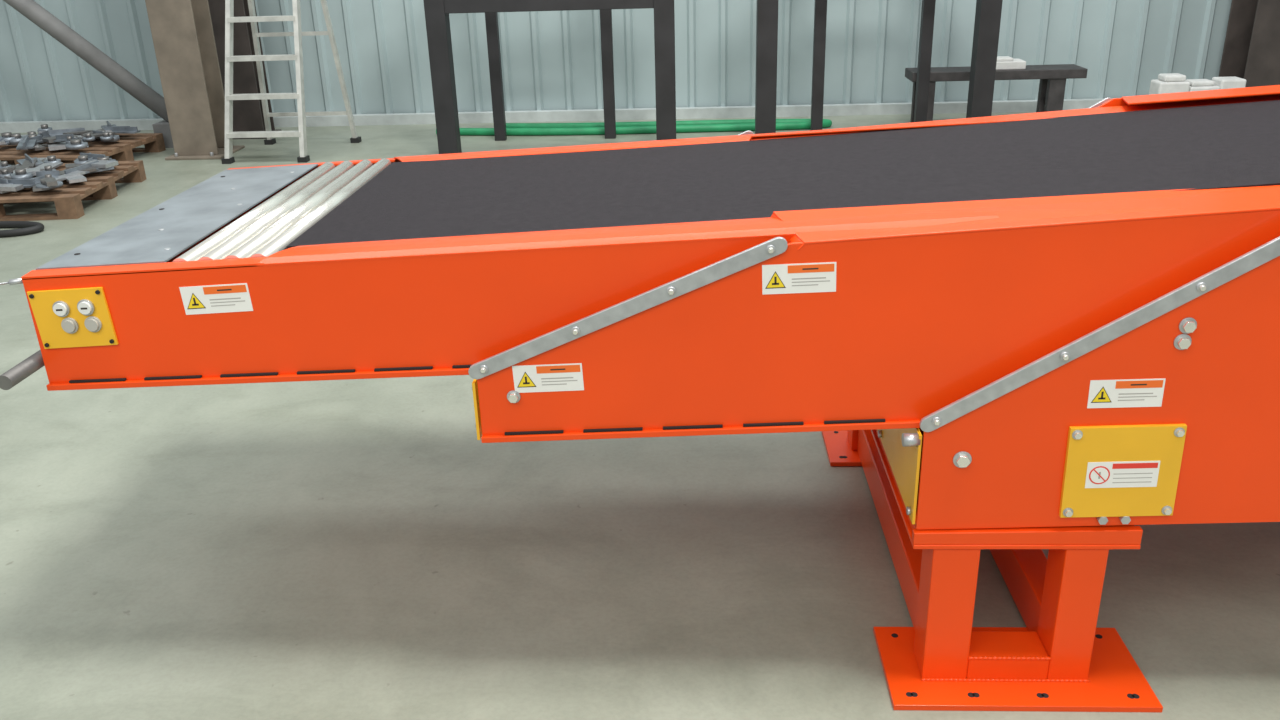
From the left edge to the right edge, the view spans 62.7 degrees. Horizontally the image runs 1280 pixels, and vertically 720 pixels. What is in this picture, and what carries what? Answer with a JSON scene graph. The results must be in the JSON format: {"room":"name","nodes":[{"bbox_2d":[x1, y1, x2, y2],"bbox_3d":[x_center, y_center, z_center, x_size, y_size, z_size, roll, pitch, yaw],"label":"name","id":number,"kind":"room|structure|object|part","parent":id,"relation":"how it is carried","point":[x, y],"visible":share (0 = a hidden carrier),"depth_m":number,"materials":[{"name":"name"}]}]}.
{"room":"factory floor","nodes":[
{"label":"factory floor","id":0,"kind":"room"},
{"bbox_2d":[0,0,1231,121],"bbox_3d":[0.447,-4.535,8.647,24.080,5.000,0.035,-1,22,3],"label":"wall","id":1,"kind":"structure","parent":0,"point":[551,60],"depth_m":9.42,"materials":[{"name":"grey metal"}]},
{"bbox_2d":[0,98,1112,132],"bbox_3d":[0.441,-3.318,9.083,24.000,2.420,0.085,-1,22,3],"label":"trim","id":2,"kind":"structure","parent":1,"relation":"attached to","point":[1068,104],"depth_m":9.54,"materials":[{"name":"grey metal"}]},
{"bbox_2d":[0,112,1279,719],"bbox_3d":[0.137,0.746,2.520,28.000,0.100,16.200,-1,22,3],"label":"floor","id":3,"kind":"structure","parent":0,"point":[349,549],"depth_m":2.87,"materials":[{"name":"concrete"}]},
{"bbox_2d":[0,221,43,236],"bbox_3d":[-4.476,-0.798,6.430,1.694,0.044,0.408,3,23,11],"label":"hose","id":4,"kind":"object","parent":3,"relation":"on","point":[26,227],"visible":1,"depth_m":6.35,"materials":[{"name":"black rubber"}]},
{"bbox_2d":[0,160,145,220],"bbox_3d":[-4.147,-1.151,7.141,1.100,0.140,1.150,-3,22,-2],"label":"wooden pallet","id":5,"kind":"object","parent":3,"relation":"on","point":[68,198],"visible":0.71,"depth_m":6.80,"materials":[{"name":"brown wood"}]},
{"bbox_2d":[0,153,118,193],"bbox_3d":[-4.144,-1.291,7.118,1.048,0.108,1.102,-1,22,3],"label":"pile of metal parts","id":6,"kind":"object","parent":5,"relation":"on","point":[41,174],"visible":1,"depth_m":7.01,"materials":[{"name":"metal"}]},
{"bbox_2d":[0,133,165,164],"bbox_3d":[-4.588,-1.649,8.386,1.100,0.140,1.000,2,23,8],"label":"wooden pallet","id":7,"kind":"object","parent":3,"relation":"on","point":[123,149],"visible":0.55,"depth_m":8.28,"materials":[{"name":"brown wood"}]},
{"bbox_2d":[0,121,140,150],"bbox_3d":[-4.573,-1.772,8.315,1.016,0.110,0.909,-1,22,3],"label":"pile of metal parts","id":8,"kind":"object","parent":7,"relation":"on","point":[73,138],"visible":1,"depth_m":8.24,"materials":[{"name":"metal"}]},
{"bbox_2d":[3,0,173,147],"bbox_3d":[-5.531,-3.248,8.509,3.429,3.057,0.300,-1,22,3],"label":"diagonal brace","id":9,"kind":"object","parent":3,"relation":"on","point":[30,9],"visible":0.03,"depth_m":8.71,"materials":[{"name":"grey metal"}]},
{"bbox_2d":[145,0,244,159],"bbox_3d":[-3.616,-3.996,7.632,0.460,5.000,0.480,-1,22,3],"label":"steel column","id":10,"kind":"structure","parent":3,"relation":"on","point":[182,33],"depth_m":8.27,"materials":[{"name":"brown metal"}]},
{"bbox_2d":[208,0,281,138],"bbox_3d":[-3.560,-4.306,8.384,0.500,5.000,0.350,-1,22,3],"label":"steel column","id":11,"kind":"structure","parent":3,"relation":"on","point":[248,115],"depth_m":9.01,"materials":[{"name":"brown metal"}]},
{"bbox_2d":[221,0,361,163],"bbox_3d":[-2.838,-2.718,8.121,0.850,2.238,0.860,-1,22,3],"label":"step ladder","id":12,"kind":"object","parent":3,"relation":"on","point":[230,19],"visible":1,"depth_m":8.10,"materials":[{"name":"metal"}]},
{"bbox_2d":[423,0,675,153],"bbox_3d":[-0.655,-2.606,8.111,1.850,1.900,0.710,-1,22,3],"label":"steel frame","id":13,"kind":"object","parent":3,"relation":"on","point":[437,12],"visible":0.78,"depth_m":7.94,"materials":[{"name":"black metal"}]},
{"bbox_2d":[436,119,831,135],"bbox_3d":[-0.063,-1.988,8.981,3.387,0.064,0.350,0,22,5],"label":"hose","id":14,"kind":"object","parent":3,"relation":"on","point":[648,127],"visible":0.77,"depth_m":8.89,"materials":[{"name":"green rubber"}]},
{"bbox_2d":[0,85,1279,711],"bbox_3d":[1.182,-0.081,2.681,5.127,1.250,1.400,-1,22,3],"label":"conveyor","id":15,"kind":"object","parent":3,"relation":"on","point":[1026,334],"visible":1,"depth_m":2.18,"materials":[{"name":"orange metal"}]},
{"bbox_3d":[-1.196,-0.086,2.211,0.168,0.136,0.017,-1,22,3],"label":"control panel","id":16,"kind":"part","parent":15,"relation":"part of","materials":[{"name":"yellow paint"}]},
{"bbox_3d":[-1.118,-0.386,2.671,0.282,0.016,0.986,-1,22,3],"label":"transfer plate","id":17,"kind":"part","parent":15,"relation":"part of","materials":[{"name":"grey metal"}]},
{"bbox_2d":[472,379,481,439],"bbox_3d":[1.704,-0.130,2.641,4.068,0.140,1.158,-1,22,3],"label":"panel","id":18,"kind":"object","parent":15,"relation":"on","point":[477,383],"depth_m":2.21,"materials":[{"name":"yellow metal"}]},
{"bbox_3d":[0.899,0.282,3.445,0.575,0.015,0.250,-1,22,3],"label":"foot plate","id":19,"kind":"part","parent":15,"relation":"part of","materials":[{"name":"orange paint"}]},
{"bbox_3d":[0.602,0.022,2.757,0.014,0.210,1.214,-1,22,3],"label":"yellow plate","id":20,"kind":"part","parent":15,"relation":"part of","materials":[{"name":"paint"}]},
{"bbox_2d":[915,428,923,524],"bbox_3d":[2.178,0.075,2.703,3.130,0.084,1.214,-1,22,3],"label":"panel","id":21,"kind":"object","parent":15,"relation":"on","point":[919,493],"depth_m":2.22,"materials":[{"name":"yellow metal"}]},
{"bbox_3d":[0.843,0.326,2.862,0.368,0.351,1.225,-1,22,3],"label":"stand frame","id":22,"kind":"part","parent":15,"relation":"part of","materials":[{"name":"orange paint"}]},
{"bbox_3d":[0.845,0.142,2.794,0.473,0.046,1.254,-1,22,3],"label":"stand plate","id":23,"kind":"part","parent":15,"relation":"part of","materials":[{"name":"orange paint"}]},
{"bbox_3d":[0.850,0.706,2.415,0.575,0.015,0.280,-1,22,3],"label":"foot plate","id":24,"kind":"part","parent":15,"relation":"part of","materials":[{"name":"orange paint"}]},
{"bbox_2d":[755,0,1002,133],"bbox_3d":[1.757,-2.627,7.987,1.760,1.900,0.710,-1,22,3],"label":"steel frame","id":25,"kind":"object","parent":3,"relation":"on","point":[988,12],"visible":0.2,"depth_m":7.88,"materials":[{"name":"black metal"}]},
{"bbox_2d":[905,64,1087,122],"bbox_3d":[2.937,-2.201,8.766,1.400,0.455,0.330,-1,22,3],"label":"wooden bench","id":26,"kind":"object","parent":3,"relation":"on","point":[1052,84],"visible":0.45,"depth_m":8.58,"materials":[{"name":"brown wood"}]},
{"bbox_2d":[996,56,1025,69],"bbox_3d":[3.019,-2.448,8.644,0.260,0.090,0.200,-1,22,3],"label":"box","id":27,"kind":"object","parent":26,"relation":"on","point":[1003,62],"visible":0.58,"depth_m":8.56,"materials":[{"name":"white cardboard"}]},
{"bbox_2d":[1218,0,1279,86],"bbox_3d":[5.208,-4.422,8.023,0.650,5.000,0.550,-1,22,3],"label":"steel column","id":28,"kind":"structure","parent":3,"relation":"on","point":[1251,50],"depth_m":8.65,"materials":[{"name":"brown metal"}]},
{"bbox_3d":[4.506,-2.020,8.559,0.750,0.190,0.250,-1,22,3],"label":"rack","id":29,"kind":"object","parent":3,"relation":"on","visible":0},
{"bbox_2d":[1149,73,1245,94],"bbox_3d":[4.505,-2.207,8.488,0.680,0.210,0.200,-1,22,3],"label":"packages","id":30,"kind":"object","parent":29,"relation":"on","point":[1167,82],"visible":0.7,"depth_m":8.40}
]}

